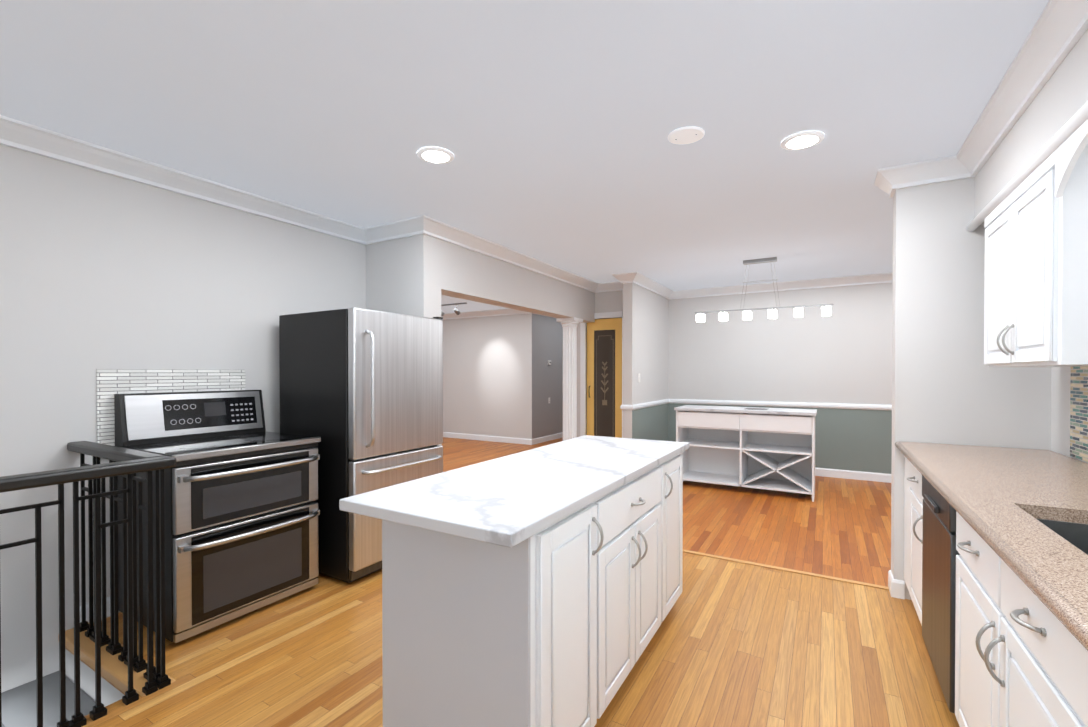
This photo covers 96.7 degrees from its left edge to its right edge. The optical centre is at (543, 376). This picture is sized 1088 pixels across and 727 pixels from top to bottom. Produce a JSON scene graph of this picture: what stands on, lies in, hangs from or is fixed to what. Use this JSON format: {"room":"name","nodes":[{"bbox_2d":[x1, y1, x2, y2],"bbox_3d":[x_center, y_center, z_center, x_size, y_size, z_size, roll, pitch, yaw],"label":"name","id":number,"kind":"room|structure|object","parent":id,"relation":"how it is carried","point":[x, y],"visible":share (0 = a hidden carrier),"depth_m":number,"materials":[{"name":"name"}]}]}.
{"room":"kitchen","nodes":[
{"label":"kitchen","id":0,"kind":"room"},
{"bbox_2d":[65,649,124,706],"bbox_3d":[-2.070,2.185,2.272,0.870,1.640,0.060,0,1,30],"label":"wall","id":1,"kind":"structure","parent":0,"point":[110,694],"depth_m":2.24,"materials":[{"name":"paint"}]},
{"bbox_2d":[0,144,365,692],"bbox_3d":[-2.785,0.907,2.019,0.120,4.200,5.280,0,1,30],"label":"wall","id":2,"kind":"structure","parent":0,"point":[100,270],"depth_m":2.57,"materials":[{"name":"paint"}]},
{"bbox_2d":[1,671,94,726],"bbox_3d":[-2.525,2.256,1.464,0.894,1.510,1.785,0,1,30],"label":"stair","id":3,"kind":"structure","parent":2,"relation":"attached to","point":[18,706],"depth_m":2.21,"materials":[{"name":"carpet"}]},
{"bbox_2d":[96,369,244,458],"bbox_3d":[-2.190,0.199,2.905,0.010,0.480,0.760,0,1,30],"label":"wall tile","id":4,"kind":"structure","parent":2,"relation":"attached to","point":[110,383],"depth_m":2.76,"materials":[{"name":"tile"}]},
{"bbox_2d":[0,115,368,244],"bbox_3d":[-2.717,-1.140,1.904,0.095,0.104,4.980,0,1,30],"label":"crown molding","id":5,"kind":"structure","parent":2,"relation":"attached to","point":[14,133],"depth_m":2.76,"materials":[{"name":"paint"}]},
{"bbox_2d":[366,234,441,444],"bbox_3d":[-1.169,0.040,4.010,0.660,2.500,0.200,0,1,30],"label":"wall","id":6,"kind":"structure","parent":0,"point":[403,275],"depth_m":3.87,"materials":[{"name":"paint"}]},
{"bbox_2d":[364,218,415,243],"bbox_3d":[-1.200,-1.156,3.847,0.540,0.104,0.095,0,1,30],"label":"crown molding","id":7,"kind":"structure","parent":6,"relation":"attached to","point":[399,229],"depth_m":3.86,"materials":[{"name":"paint"}]},
{"bbox_2d":[412,215,599,292],"bbox_3d":[-0.107,-1.166,5.073,0.095,0.104,3.315,0,1,30],"label":"crown molding","id":8,"kind":"structure","parent":6,"relation":"attached to","point":[422,224],"depth_m":4.44,"materials":[{"name":"paint"}]},
{"bbox_2d":[65,437,959,726],"bbox_3d":[0.169,1.319,4.189,12.200,0.060,12.000,0,1,30],"label":"floor","id":9,"kind":"structure","parent":0,"point":[734,644],"depth_m":2.34,"materials":[{"name":"brown wood"}]},
{"bbox_2d":[0,453,176,726],"bbox_3d":[-2.400,0.835,0.712,0.113,0.965,3.172,0,1,30],"label":"stair railing","id":10,"kind":"object","parent":9,"relation":"on","point":[128,465],"depth_m":1.99,"materials":[{"name":"black metal"}]},
{"bbox_2d":[67,441,148,460],"bbox_3d":[-2.046,0.822,2.294,0.870,0.965,0.084,0,1,30],"label":"stair railing","id":11,"kind":"object","parent":9,"relation":"on","point":[93,449],"depth_m":2.32,"materials":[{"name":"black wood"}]},
{"bbox_2d":[58,623,175,696],"bbox_3d":[-2.019,1.325,2.263,0.958,0.049,0.123,0,1,30],"label":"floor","id":12,"kind":"structure","parent":9,"relation":"attached to","point":[114,670],"depth_m":2.19,"materials":[{"name":"brown wood"}]},
{"bbox_2d":[114,390,320,642],"bbox_3d":[-1.820,0.698,2.774,0.755,1.205,0.768,0,1,30],"label":"range","id":13,"kind":"object","parent":9,"relation":"on","point":[241,512],"visible":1,"depth_m":2.61,"materials":[{"name":"silver metal"}]},
{"bbox_2d":[279,307,442,582],"bbox_3d":[-1.258,0.427,3.466,0.838,1.735,0.805,0,1,30],"label":"fridge","id":14,"kind":"object","parent":9,"relation":"on","point":[361,392],"visible":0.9,"depth_m":3.11,"materials":[{"name":"silver metal"}]},
{"bbox_2d":[443,432,532,444],"bbox_3d":[-1.660,1.192,9.645,3.344,0.104,0.014,0,1,30],"label":"baseboard","id":15,"kind":"structure","parent":9,"relation":"on","point":[445,434],"depth_m":9.28,"materials":[{"name":"paint"}]},
{"bbox_2d":[443,313,562,438],"bbox_3d":[-0.399,-0.010,10.194,5.160,2.500,2.220,0,1,30],"label":"wall block","id":16,"kind":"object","parent":9,"relation":"on","point":[502,377],"visible":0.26,"depth_m":9.29,"materials":[{"name":"paint"}]},
{"bbox_2d":[382,447,688,726],"bbox_3d":[0.152,0.863,2.170,0.629,0.885,1.660,0,1,30],"label":"kitchen island","id":17,"kind":"object","parent":9,"relation":"on","point":[539,587],"depth_m":1.52,"materials":[{"name":"paint"}]},
{"bbox_2d":[339,435,688,550],"bbox_3d":[0.092,0.403,2.154,0.660,0.035,1.820,0,1,30],"label":"island countertop","id":18,"kind":"structure","parent":17,"relation":"on","point":[503,501],"depth_m":1.65,"materials":[{"name":"white stone"}]},
{"bbox_2d":[533,432,562,444],"bbox_3d":[0.314,1.191,9.724,0.014,0.104,2.090,0,1,30],"label":"baseboard","id":19,"kind":"structure","parent":9,"relation":"on","point":[559,435],"depth_m":9.29,"materials":[{"name":"paint"}]},
{"bbox_2d":[556,317,582,440],"bbox_3d":[0.325,0.273,6.116,0.250,2.000,0.250,0,1,30],"label":"fluted column","id":20,"kind":"structure","parent":9,"relation":"on","point":[569,325],"depth_m":6.04,"materials":[{"name":"paint"}]},
{"bbox_2d":[674,405,816,501],"bbox_3d":[2.277,0.822,5.508,1.440,0.912,0.550,0,1,30],"label":"buffet","id":21,"kind":"object","parent":9,"relation":"on","point":[763,448],"visible":0.92,"depth_m":5.47,"materials":[{"name":"wood"}]},
{"bbox_2d":[683,549,888,589],"bbox_3d":[0.816,1.289,3.702,3.010,0.007,0.040,0,1,30],"label":"trim","id":22,"kind":"structure","parent":9,"relation":"on","point":[796,571],"depth_m":3.21,"materials":[{"name":"brown wood"}]},
{"bbox_2d":[903,453,914,606],"bbox_3d":[2.126,0.865,2.282,0.616,0.880,0.467,0,1,30],"label":"base cabinet","id":23,"kind":"object","parent":9,"relation":"on","point":[909,477],"depth_m":2.62,"materials":[{"name":"paint"}]},
{"bbox_2d":[915,465,1022,726],"bbox_3d":[1.832,0.869,1.778,0.616,0.880,0.835,0,1,30],"label":"base cabinet","id":24,"kind":"object","parent":9,"relation":"on","point":[996,559],"depth_m":1.66,"materials":[{"name":"paint"}]},
{"bbox_2d":[899,441,1087,648],"bbox_3d":[0.967,0.421,0.298,0.631,0.040,5.494,0,1,30],"label":"countertop","id":25,"kind":"structure","parent":24,"relation":"on","point":[1000,490],"depth_m":1.49,"materials":[{"name":"beige stone"}]},
{"bbox_2d":[1007,513,1087,652],"bbox_3d":[1.405,0.521,1.031,0.398,0.196,0.836,0,1,30],"label":"sink","id":26,"kind":"object","parent":25,"relation":"in","point":[1075,529],"depth_m":1.21,"materials":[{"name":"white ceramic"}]},
{"bbox_2d":[995,593,1078,726],"bbox_3d":[1.405,1.005,1.035,0.430,0.620,0.880,0,1,30],"label":"base cabinet","id":27,"kind":"object","parent":9,"relation":"on","point":[1037,672],"depth_m":1.07,"materials":[{"name":"paint"}]},
{"bbox_2d":[1079,641,1087,726],"bbox_3d":[0.951,0.881,0.253,0.602,0.880,0.975,0,1,30],"label":"base cabinet","id":28,"kind":"object","parent":9,"relation":"on","point":[1083,651],"depth_m":0.86,"materials":[{"name":"paint"}]},
{"bbox_2d":[441,240,594,322],"bbox_3d":[-0.159,-0.970,5.276,0.200,0.500,3.020,0,1,30],"label":"header beam","id":29,"kind":"structure","parent":0,"point":[468,274],"depth_m":4.75,"materials":[{"name":"paint"}]},
{"bbox_2d":[0,0,1048,313],"bbox_3d":[0.169,-1.261,4.168,12.400,0.100,12.200,0,1,30],"label":"ceiling","id":30,"kind":"structure","parent":0,"point":[550,124],"depth_m":2.15,"materials":[{"name":"paint"}]},
{"bbox_2d":[417,147,453,163],"bbox_3d":[-0.585,-1.191,2.618,0.196,0.010,0.196,0,1,30],"label":"recessed light","id":31,"kind":"object","parent":30,"relation":"in","point":[437,155],"visible":0.94,"depth_m":2.60,"materials":[{"name":"white plastic"}]},
{"bbox_2d":[441,302,466,315],"bbox_3d":[-1.768,-1.147,8.432,1.060,0.197,0.131,0,1,30],"label":"track spotlight","id":32,"kind":"object","parent":30,"relation":"attached to","point":[456,311],"visible":0.69,"depth_m":8.26,"materials":[{"name":"silver metal"}]},
{"bbox_2d":[441,309,534,319],"bbox_3d":[-1.645,-1.203,9.570,3.425,0.104,0.095,0,1,30],"label":"crown molding","id":33,"kind":"structure","parent":30,"relation":"attached to","point":[498,312],"depth_m":9.28,"materials":[{"name":"paint"}]},
{"bbox_2d":[668,126,704,143],"bbox_3d":[0.705,-1.190,2.398,0.176,0.010,0.176,0,1,30],"label":"ceiling plate","id":34,"kind":"object","parent":30,"relation":"attached to","point":[687,135],"visible":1,"depth_m":2.38,"materials":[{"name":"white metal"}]},
{"bbox_2d":[743,257,776,268],"bbox_3d":[2.252,-1.159,5.038,0.314,0.113,0.084,0,1,30],"label":"pendant light","id":35,"kind":"object","parent":30,"relation":"hanging from","point":[773,259],"depth_m":5.02,"materials":[{"name":"silver metal"}]},
{"bbox_2d":[695,303,833,321],"bbox_3d":[2.256,-0.665,5.040,1.306,0.149,0.084,0,1,30],"label":"pendant light","id":36,"kind":"object","parent":30,"relation":"hanging from","point":[772,313],"depth_m":4.98,"materials":[{"name":"white glass"}]},
{"bbox_2d":[781,131,824,149],"bbox_3d":[1.308,-1.190,2.451,0.196,0.010,0.196,0,1,30],"label":"recessed light","id":37,"kind":"object","parent":30,"relation":"in","point":[802,140],"visible":0.98,"depth_m":2.43,"materials":[{"name":"white plastic"}]},
{"bbox_2d":[974,29,1087,224],"bbox_3d":[1.064,-0.993,0.118,0.310,0.370,5.700,0,1,30],"label":"soffit","id":38,"kind":"structure","parent":30,"relation":"attached to","point":[1059,101],"depth_m":1.86,"materials":[{"name":"paint"}]},
{"bbox_2d":[577,323,579,436],"bbox_3d":[1.395,0.005,8.268,0.120,2.500,3.700,0,1,30],"label":"wall","id":39,"kind":"structure","parent":0,"point":[578,326],"depth_m":6.66,"materials":[{"name":"paint"}]},
{"bbox_2d":[586,290,622,434],"bbox_3d":[0.878,0.020,6.497,0.770,2.500,0.120,0,1,30],"label":"wall","id":40,"kind":"structure","parent":0,"point":[610,301],"depth_m":6.45,"materials":[{"name":"paint"}]},
{"bbox_2d":[580,311,622,437],"bbox_3d":[0.795,0.210,6.466,0.680,2.120,0.017,0,1,30],"label":"door frame","id":41,"kind":"structure","parent":40,"relation":"attached to","point":[583,368],"depth_m":6.60,"materials":[{"name":"paint"}]},
{"bbox_2d":[587,318,621,437],"bbox_3d":[0.809,0.247,6.490,0.520,2.035,0.076,0,1,30],"label":"pantry door","id":42,"kind":"structure","parent":40,"relation":"in","point":[604,375],"depth_m":6.50,"materials":[{"name":"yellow wood"}]},
{"bbox_2d":[600,282,622,291],"bbox_3d":[0.958,-1.177,6.317,0.460,0.104,0.095,0,1,30],"label":"crown molding","id":43,"kind":"structure","parent":40,"relation":"attached to","point":[604,287],"depth_m":6.38,"materials":[{"name":"paint"}]},
{"bbox_2d":[623,283,668,440],"bbox_3d":[1.427,0.019,6.553,0.122,2.500,1.670,0,1,30],"label":"wall","id":44,"kind":"structure","parent":0,"point":[646,334],"depth_m":6.22,"materials":[{"name":"paint"}]},
{"bbox_2d":[612,273,627,287],"bbox_3d":[0.985,-1.174,5.982,0.115,0.104,0.445,0,1,30],"label":"crown molding","id":45,"kind":"structure","parent":44,"relation":"attached to","point":[623,277],"depth_m":5.82,"materials":[{"name":"paint"}]},
{"bbox_2d":[629,399,669,409],"bbox_3d":[1.432,0.370,6.447,0.044,0.064,1.530,0,1,30],"label":"trim","id":46,"kind":"structure","parent":44,"relation":"attached to","point":[654,403],"depth_m":6.28,"materials":[{"name":"paint"}]},
{"bbox_2d":[628,272,675,298],"bbox_3d":[1.430,-1.177,6.348,0.105,0.104,1.525,0,1,30],"label":"crown molding","id":47,"kind":"structure","parent":44,"relation":"attached to","point":[636,278],"depth_m":6.23,"materials":[{"name":"paint"}]},
{"bbox_2d":[668,282,892,473],"bbox_3d":[4.524,0.027,5.643,6.150,2.500,0.122,0,1,30],"label":"wall","id":48,"kind":"structure","parent":0,"point":[841,353],"depth_m":6.23,"materials":[{"name":"paint"}]},
{"bbox_2d":[670,399,891,409],"bbox_3d":[4.446,0.377,5.611,6.050,0.064,0.022,0,1,30],"label":"trim","id":49,"kind":"structure","parent":48,"relation":"attached to","point":[767,403],"depth_m":6.34,"materials":[{"name":"paint"}]},
{"bbox_2d":[676,272,892,298],"bbox_3d":[4.427,-1.170,5.566,6.050,0.104,0.095,0,1,30],"label":"crown molding","id":50,"kind":"structure","parent":48,"relation":"attached to","point":[881,277],"depth_m":6.27,"materials":[{"name":"paint"}]},
{"bbox_2d":[815,467,890,482],"bbox_3d":[4.448,1.225,5.621,6.050,0.104,0.014,0,1,30],"label":"baseboard","id":51,"kind":"structure","parent":48,"relation":"attached to","point":[836,473],"depth_m":5.98,"materials":[{"name":"paint"}]},
{"bbox_2d":[891,177,1050,599],"bbox_3d":[2.386,0.051,2.741,0.660,2.500,0.150,0,1,30],"label":"wall","id":52,"kind":"structure","parent":0,"point":[949,386],"depth_m":2.73,"materials":[{"name":"paint"}]},
{"bbox_2d":[874,157,955,195],"bbox_3d":[2.109,-1.147,2.768,0.335,0.104,0.125,0,1,30],"label":"crown molding","id":53,"kind":"structure","parent":52,"relation":"attached to","point":[889,179],"depth_m":2.75,"materials":[{"name":"paint"}]},
{"bbox_2d":[948,0,1087,179],"bbox_3d":[0.883,-1.127,0.222,0.110,0.104,5.700,0,1,30],"label":"crown molding","id":54,"kind":"structure","parent":52,"relation":"attached to","point":[1056,32],"depth_m":1.84,"materials":[{"name":"paint"}]},
{"bbox_2d":[1051,367,1087,462],"bbox_3d":[1.262,0.073,0.040,0.120,2.500,5.950,0,1,30],"label":"wall","id":55,"kind":"structure","parent":0,"point":[1060,408],"depth_m":2.41,"materials":[{"name":"paint"}]},
{"bbox_2d":[978,129,1087,366],"bbox_3d":[2.136,-0.432,1.980,0.321,0.778,0.870,0,1,30],"label":"upper cabinet","id":56,"kind":"object","parent":55,"relation":"attached to","point":[1032,215],"depth_m":1.79,"materials":[{"name":"paint"}]},
{"bbox_2d":[1070,366,1087,461],"bbox_3d":[1.132,0.186,-0.057,0.007,0.425,5.450,0,1,30],"label":"backsplash","id":57,"kind":"structure","parent":55,"relation":"attached to","point":[1079,414],"depth_m":2.22,"materials":[{"name":"tile"}]}
]}

